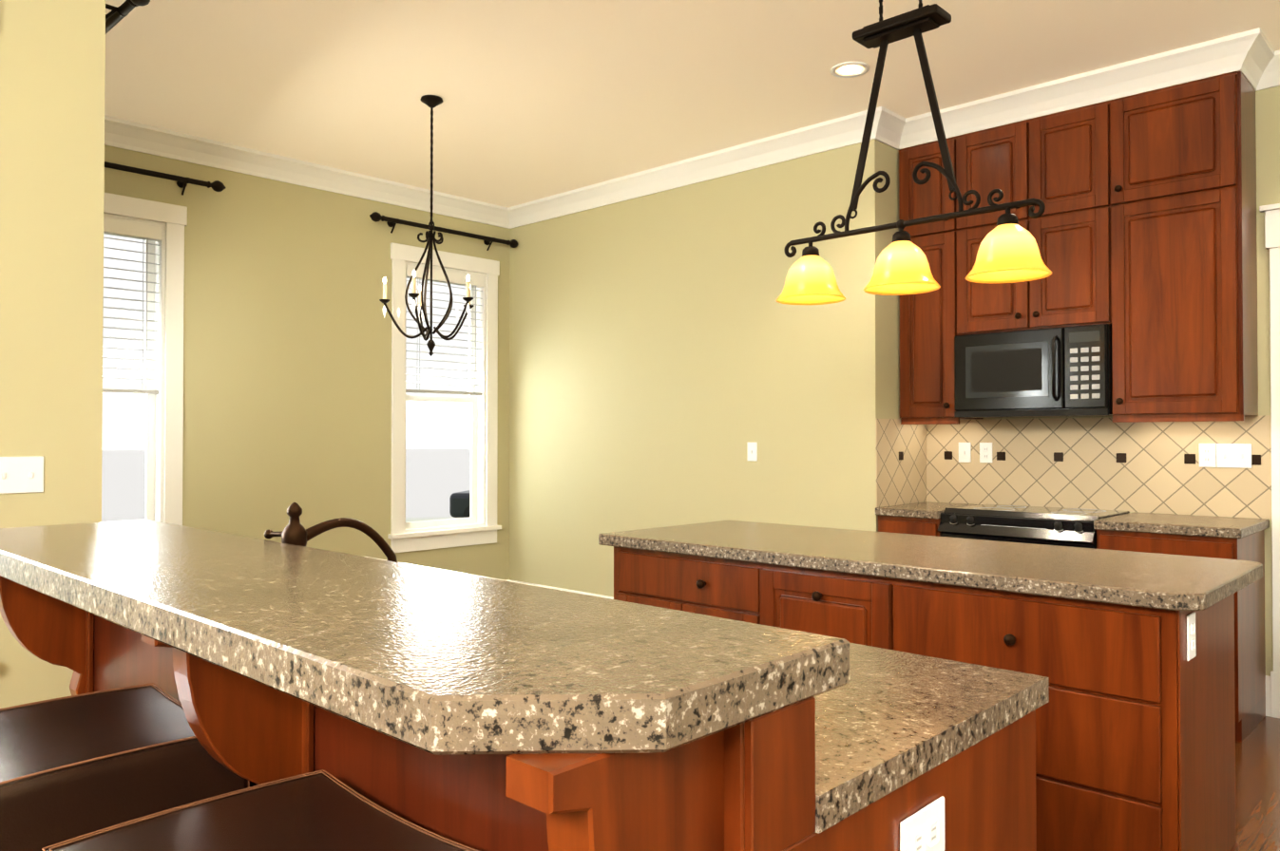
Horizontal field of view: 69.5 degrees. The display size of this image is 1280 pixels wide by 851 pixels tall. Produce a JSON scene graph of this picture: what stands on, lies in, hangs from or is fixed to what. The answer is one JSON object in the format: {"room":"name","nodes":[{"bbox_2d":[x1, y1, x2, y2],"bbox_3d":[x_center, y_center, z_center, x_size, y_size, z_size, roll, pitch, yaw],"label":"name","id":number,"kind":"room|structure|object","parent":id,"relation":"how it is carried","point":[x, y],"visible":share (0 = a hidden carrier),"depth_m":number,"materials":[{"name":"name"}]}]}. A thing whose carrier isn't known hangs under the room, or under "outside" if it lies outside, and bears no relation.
{"room":"kitchen","nodes":[
{"label":"kitchen","id":0,"kind":"room"},
{"bbox_2d":[0,0,105,708],"bbox_3d":[-3.285,-0.216,1.596,0.150,3.070,4.200,-1,-1,43],"label":"wall","id":1,"kind":"structure","parent":0,"point":[52,60],"depth_m":2.96,"materials":[{"name":"beige paint"}]},
{"bbox_2d":[0,456,43,494],"bbox_3d":[-1.949,0.155,2.888,0.013,0.115,0.144,-1,-1,43],"label":"light switch","id":2,"kind":"object","parent":1,"relation":"attached to","point":[21,474],"depth_m":2.90,"materials":[{"name":"white plastic"}]},
{"bbox_2d":[104,145,509,580],"bbox_3d":[-2.245,-0.160,6.047,0.150,3.070,3.700,-1,-1,43],"label":"wall","id":3,"kind":"structure","parent":0,"point":[287,364],"depth_m":5.95,"materials":[{"name":"beige paint"}]},
{"bbox_2d":[102,192,187,525],"bbox_3d":[-3.058,-0.210,5.151,0.200,2.177,0.960,-1,-1,43],"label":"window","id":4,"kind":"structure","parent":3,"relation":"in","point":[162,477],"depth_m":5.39,"materials":[{"name":"white wood"}]},
{"bbox_2d":[102,216,161,394],"bbox_3d":[-3.040,-0.677,5.139,0.074,0.981,0.680,-1,-1,43],"label":"blinds","id":5,"kind":"object","parent":4,"relation":"attached to","point":[124,228],"visible":0.54,"depth_m":5.28,"materials":[{"name":"white plastic"}]},
{"bbox_2d":[104,161,225,195],"bbox_3d":[-2.972,-1.417,5.085,0.123,0.107,1.336,-1,-1,43],"label":"curtain rod","id":6,"kind":"object","parent":3,"relation":"attached to","point":[215,185],"visible":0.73,"depth_m":5.33,"materials":[{"name":"black metal"}]},
{"bbox_2d":[104,115,507,228],"bbox_3d":[-2.207,-1.629,5.926,0.098,0.134,3.550,-1,-1,43],"label":"crown molding","id":7,"kind":"structure","parent":3,"relation":"attached to","point":[120,133],"depth_m":5.88,"materials":[{"name":"white wood"}]},
{"bbox_2d":[369,211,517,250],"bbox_3d":[-1.410,-1.396,6.739,0.123,0.107,1.286,-1,-1,43],"label":"curtain rod","id":8,"kind":"object","parent":3,"relation":"attached to","point":[375,217],"visible":1,"depth_m":6.66,"materials":[{"name":"black metal"}]},
{"bbox_2d":[388,242,501,553],"bbox_3d":[-1.465,-0.189,6.837,0.200,2.177,0.960,-1,-1,43],"label":"window","id":9,"kind":"structure","parent":3,"relation":"in","point":[479,525],"depth_m":6.95,"materials":[{"name":"white wood"}]},
{"bbox_2d":[405,264,484,395],"bbox_3d":[-1.447,-0.691,6.826,0.074,0.911,0.680,-1,-1,43],"label":"blinds","id":10,"kind":"object","parent":9,"relation":"attached to","point":[460,278],"visible":0.79,"depth_m":6.83,"materials":[{"name":"white plastic"}]},
{"bbox_2d":[509,145,851,597],"bbox_3d":[0.130,-0.158,6.245,3.030,3.070,0.150,-1,-1,43],"label":"wall","id":11,"kind":"structure","parent":0,"point":[670,357],"depth_m":6.05,"materials":[{"name":"beige paint"}]},
{"bbox_2d":[508,579,613,599],"bbox_3d":[0.151,1.283,6.107,3.166,0.185,0.036,-1,-1,43],"label":"baseboard","id":12,"kind":"structure","parent":11,"relation":"attached to","point":[566,590],"depth_m":6.69,"materials":[{"name":"white wood"}]},
{"bbox_2d":[507,106,898,229],"bbox_3d":[0.185,-1.627,6.055,3.158,0.134,0.118,-1,-1,43],"label":"crown molding","id":13,"kind":"structure","parent":11,"relation":"attached to","point":[847,130],"depth_m":5.75,"materials":[{"name":"white wood"}]},
{"bbox_2d":[747,442,757,461],"bbox_3d":[0.681,0.159,5.609,0.072,0.115,0.012,-1,-1,43],"label":"light switch","id":14,"kind":"object","parent":11,"relation":"attached to","point":[752,447],"depth_m":5.60,"materials":[{"name":"white plastic"}]},
{"bbox_2d":[104,0,1279,208],"bbox_3d":[-0.474,-1.785,2.881,7.400,0.100,10.000,-1,-1,43],"label":"ceiling","id":15,"kind":"structure","parent":0,"point":[542,99],"depth_m":4.45,"materials":[{"name":"beige paint"}]},
{"bbox_2d":[379,95,473,356],"bbox_3d":[-1.073,-1.035,4.829,0.502,1.349,0.483,-1,-1,43],"label":"chandelier","id":16,"kind":"object","parent":15,"relation":"hanging from","point":[431,102],"visible":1,"depth_m":4.79,"materials":[{"name":"black metal"}]},
{"bbox_2d":[830,61,869,77],"bbox_3d":[1.009,-1.712,4.437,0.183,0.006,0.183,0,-1,-2],"label":"recessed light","id":17,"kind":"object","parent":15,"relation":"in","point":[848,69],"visible":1,"depth_m":4.41,"materials":[{"name":"white"}]},
{"bbox_2d":[776,0,1051,305],"bbox_3d":[0.910,-1.101,3.216,1.000,1.257,0.260,-1,-1,43],"label":"pendant light","id":18,"kind":"object","parent":15,"relation":"hanging from","point":[1008,251],"visible":1,"depth_m":3.15,"materials":[{"name":"black metal"}]},
{"bbox_2d":[684,702,817,793],"bbox_3d":[-0.596,0.354,1.742,2.150,0.106,0.015,-1,-1,43],"label":"base panel","id":19,"kind":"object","parent":0,"relation":"attached to","point":[784,749],"depth_m":0.94,"materials":[{"name":"brown wood"}]},
{"bbox_2d":[850,139,925,532],"bbox_3d":[1.492,-0.169,5.372,0.150,3.070,0.750,-1,-1,43],"label":"wall","id":20,"kind":"structure","parent":0,"point":[875,356],"depth_m":5.11,"materials":[{"name":"beige paint"}]},
{"bbox_2d":[883,27,1271,150],"bbox_3d":[2.074,-1.645,4.621,1.753,0.134,0.150,-1,-1,43],"label":"crown molding","id":21,"kind":"structure","parent":20,"relation":"attached to","point":[1252,56],"depth_m":4.46,"materials":[{"name":"white wood"}]},
{"bbox_2d":[931,85,1279,676],"bbox_3d":[3.159,-0.183,4.210,3.870,3.070,0.150,-1,-1,43],"label":"wall","id":22,"kind":"structure","parent":0,"point":[1268,139],"depth_m":4.32,"materials":[{"name":"beige paint"}]},
{"bbox_2d":[898,136,982,420],"bbox_3d":[1.706,-0.803,5.235,0.336,1.534,0.350,-1,-1,43],"label":"upper cabinet","id":23,"kind":"object","parent":22,"relation":"attached to","point":[927,320],"depth_m":5.09,"materials":[{"name":"brown wood"}]},
{"bbox_2d":[958,442,971,462],"bbox_3d":[1.866,0.156,5.305,0.072,0.115,0.013,-1,-1,43],"label":"light switch","id":24,"kind":"object","parent":22,"relation":"attached to","point":[964,448],"depth_m":5.30,"materials":[{"name":"white plastic"}]},
{"bbox_2d":[979,442,992,463],"bbox_3d":[1.958,0.154,5.222,0.072,0.115,0.009,-1,-1,43],"label":"outlet","id":25,"kind":"object","parent":22,"relation":"attached to","point":[985,448],"depth_m":5.22,"materials":[{"name":"white plastic"}]},
{"bbox_2d":[955,100,1111,335],"bbox_3d":[2.110,-1.034,4.857,0.776,1.082,0.350,-1,-1,43],"label":"upper cabinet","id":26,"kind":"object","parent":22,"relation":"attached to","point":[1062,161],"depth_m":4.67,"materials":[{"name":"brown wood"}]},
{"bbox_2d":[954,324,1112,418],"bbox_3d":[2.078,-0.267,4.813,0.768,0.443,0.439,-1,-1,43],"label":"microwave","id":27,"kind":"object","parent":26,"relation":"attached to","point":[1060,372],"visible":0.98,"depth_m":4.66,"materials":[{"name":"black metal"}]},
{"bbox_2d":[875,415,1271,519],"bbox_3d":[2.120,0.200,4.670,1.720,0.484,0.600,-1,-1,43],"label":"tile backsplash","id":28,"kind":"structure","parent":22,"relation":"attached to","point":[1104,464],"depth_m":4.88,"materials":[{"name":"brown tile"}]},
{"bbox_2d":[1111,71,1258,420],"bbox_3d":[2.588,-0.813,4.402,0.540,1.534,0.350,-1,-1,43],"label":"upper cabinet","id":29,"kind":"object","parent":22,"relation":"attached to","point":[1141,229],"depth_m":4.25,"materials":[{"name":"brown wood"}]},
{"bbox_2d":[1198,443,1251,468],"bbox_3d":[2.803,0.145,4.421,0.216,0.113,0.013,-1,-1,43],"label":"light switch","id":30,"kind":"object","parent":22,"relation":"attached to","point":[1225,455],"depth_m":4.42,"materials":[{"name":"white plastic"}]},
{"bbox_2d":[1245,47,1279,91],"bbox_3d":[3.577,-1.657,3.662,1.945,0.134,0.100,-1,-1,43],"label":"crown molding","id":31,"kind":"structure","parent":22,"relation":"attached to","point":[1262,81],"depth_m":4.29,"materials":[{"name":"white wood"}]},
{"bbox_2d":[1259,203,1279,718],"bbox_3d":[3.418,0.158,3.934,1.260,2.380,0.191,-1,-1,43],"label":"door frame","id":32,"kind":"structure","parent":22,"relation":"attached to","point":[1271,228],"depth_m":4.28,"materials":[{"name":"white wood"}]},
{"bbox_2d":[1235,716,1279,850],"bbox_3d":[-0.474,1.385,2.841,7.400,0.100,10.000,-1,-1,43],"label":"floor","id":33,"kind":"structure","parent":0,"point":[1257,786],"depth_m":3.40,"materials":[{"name":"brown wood"}]},
{"bbox_2d":[0,683,249,850],"bbox_3d":[-1.000,0.928,1.657,0.470,0.783,0.412,-1,-1,43],"label":"bar stool","id":34,"kind":"object","parent":33,"relation":"on","point":[71,767],"visible":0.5,"depth_m":1.54,"materials":[{"name":"black leather"}]},
{"bbox_2d":[114,630,197,739],"bbox_3d":[-0.970,0.894,2.531,0.512,0.874,0.658,-1,-1,43],"label":"base cabinet","id":35,"kind":"object","parent":33,"relation":"on","point":[137,662],"depth_m":2.03,"materials":[{"name":"brown wood"}]},
{"bbox_2d":[41,769,479,850],"bbox_3d":[-0.467,0.921,1.151,0.470,0.783,0.412,-1,-1,43],"label":"bar stool","id":36,"kind":"object","parent":33,"relation":"on","point":[318,811],"visible":1,"depth_m":1.24,"materials":[{"name":"black leather"}]},
{"bbox_2d":[197,664,418,828],"bbox_3d":[-0.502,0.888,2.089,1.024,0.874,0.658,-1,-1,43],"label":"base panel","id":37,"kind":"object","parent":33,"relation":"on","point":[260,737],"depth_m":1.47,"materials":[{"name":"brown wood"}]},
{"bbox_2d":[418,759,589,850],"bbox_3d":[-0.030,0.882,1.643,0.524,0.874,0.658,-1,-1,43],"label":"base panel","id":38,"kind":"object","parent":33,"relation":"on","point":[452,807],"depth_m":1.21,"materials":[{"name":"brown wood"}]},
{"bbox_2d":[589,713,1036,850],"bbox_3d":[0.238,0.879,1.390,0.463,0.874,0.658,-1,-1,43],"label":"base cabinet","id":39,"kind":"object","parent":33,"relation":"on","point":[984,800],"depth_m":1.06,"materials":[{"name":"brown wood"}]},
{"bbox_2d":[0,519,855,808],"bbox_3d":[-0.718,0.273,1.624,2.195,0.052,0.455,-1,-1,43],"label":"countertop","id":40,"kind":"structure","parent":39,"relation":"on","point":[540,696],"depth_m":1.04,"materials":[{"name":"beige stone"}]},
{"bbox_2d":[653,644,1049,839],"bbox_3d":[-0.375,0.433,1.986,2.195,0.062,0.675,-1,-1,43],"label":"countertop","id":41,"kind":"structure","parent":39,"relation":"on","point":[906,716],"depth_m":1.24,"materials":[{"name":"beige stone"}]},
{"bbox_2d":[264,502,397,562],"bbox_3d":[-0.758,0.291,2.198,0.254,0.238,0.294,-1,-1,43],"label":"faucet","id":42,"kind":"object","parent":41,"relation":"on","point":[295,532],"visible":0.56,"depth_m":2.08,"materials":[{"name":"brown metal"}]},
{"bbox_2d":[875,513,940,536],"bbox_3d":[1.619,0.926,5.107,0.356,0.874,0.616,-1,-1,43],"label":"base cabinet","id":43,"kind":"object","parent":33,"relation":"on","point":[889,523],"depth_m":4.89,"materials":[{"name":"brown wood"}]},
{"bbox_2d":[875,501,972,516],"bbox_3d":[1.620,0.468,5.113,0.364,0.042,0.622,-1,-1,43],"label":"countertop","id":44,"kind":"structure","parent":43,"relation":"on","point":[927,508],"depth_m":4.98,"materials":[{"name":"beige stone"}]},
{"bbox_2d":[598,539,1239,850],"bbox_3d":[0.819,0.902,3.173,1.998,0.874,0.709,-1,-1,43],"label":"kitchen island","id":45,"kind":"object","parent":33,"relation":"on","point":[1130,655],"depth_m":2.48,"materials":[{"name":"brown wood"}]},
{"bbox_2d":[598,520,1262,615],"bbox_3d":[0.877,0.445,3.238,2.084,0.042,0.845,-1,-1,43],"label":"island countertop","id":46,"kind":"structure","parent":45,"relation":"on","point":[1199,583],"depth_m":2.90,"materials":[{"name":"beige stone"}]},
{"bbox_2d":[937,503,1129,549],"bbox_3d":[2.008,0.893,4.704,0.748,0.930,0.669,-1,-1,43],"label":"range","id":47,"kind":"object","parent":33,"relation":"on","point":[1062,526],"visible":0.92,"depth_m":4.53,"materials":[{"name":"black"}]},
{"bbox_2d":[1093,524,1267,743],"bbox_3d":[2.505,0.916,4.271,0.552,0.874,0.616,-1,-1,43],"label":"base cabinet","id":48,"kind":"object","parent":33,"relation":"on","point":[1250,646],"depth_m":4.05,"materials":[{"name":"brown wood"}]},
{"bbox_2d":[1093,513,1269,539],"bbox_3d":[2.511,0.458,4.272,0.576,0.042,0.622,-1,-1,43],"label":"countertop","id":49,"kind":"structure","parent":48,"relation":"on","point":[1243,527],"depth_m":4.16,"materials":[{"name":"beige stone"}]},
{"bbox_3d":[-2.785,-0.187,3.909,2.300,3.070,0.150,-1,-1,43],"label":"wall","id":50,"kind":"structure","parent":0,"visible":0},
{"bbox_2d":[105,0,150,34],"bbox_3d":[-2.317,-1.435,3.678,1.736,0.108,0.122,-1,-1,43],"label":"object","id":51,"kind":"object","parent":50,"relation":"attached to","point":[115,16],"visible":0.27,"depth_m":3.22,"materials":[{"name":"black metal"}]},
{"label":"outside","id":52,"kind":"structure","parent":0,"visible":0},
{"bbox_2d":[101,448,469,522],"bbox_3d":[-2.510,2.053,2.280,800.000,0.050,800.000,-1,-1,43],"label":"ground","id":53,"kind":"structure","parent":52,"point":[436,479],"depth_m":41.05,"materials":[{"name":"white"}]},
{"bbox_2d":[102,395,470,450],"bbox_3d":[-26.388,-2.519,25.027,255.749,9.666,321.234,-1,-1,43],"label":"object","id":54,"kind":"object","parent":53,"relation":"on","point":[434,425],"visible":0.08,"depth_m":158.16,"materials":[{"name":"white"}]},
{"bbox_2d":[449,490,469,517],"bbox_3d":[-2.405,1.662,20.893,3.520,1.200,1.600,0,-1,8],"label":"car","id":55,"kind":"object","parent":53,"relation":"on","point":[459,505],"visible":0.12,"depth_m":20.41,"materials":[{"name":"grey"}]}
]}

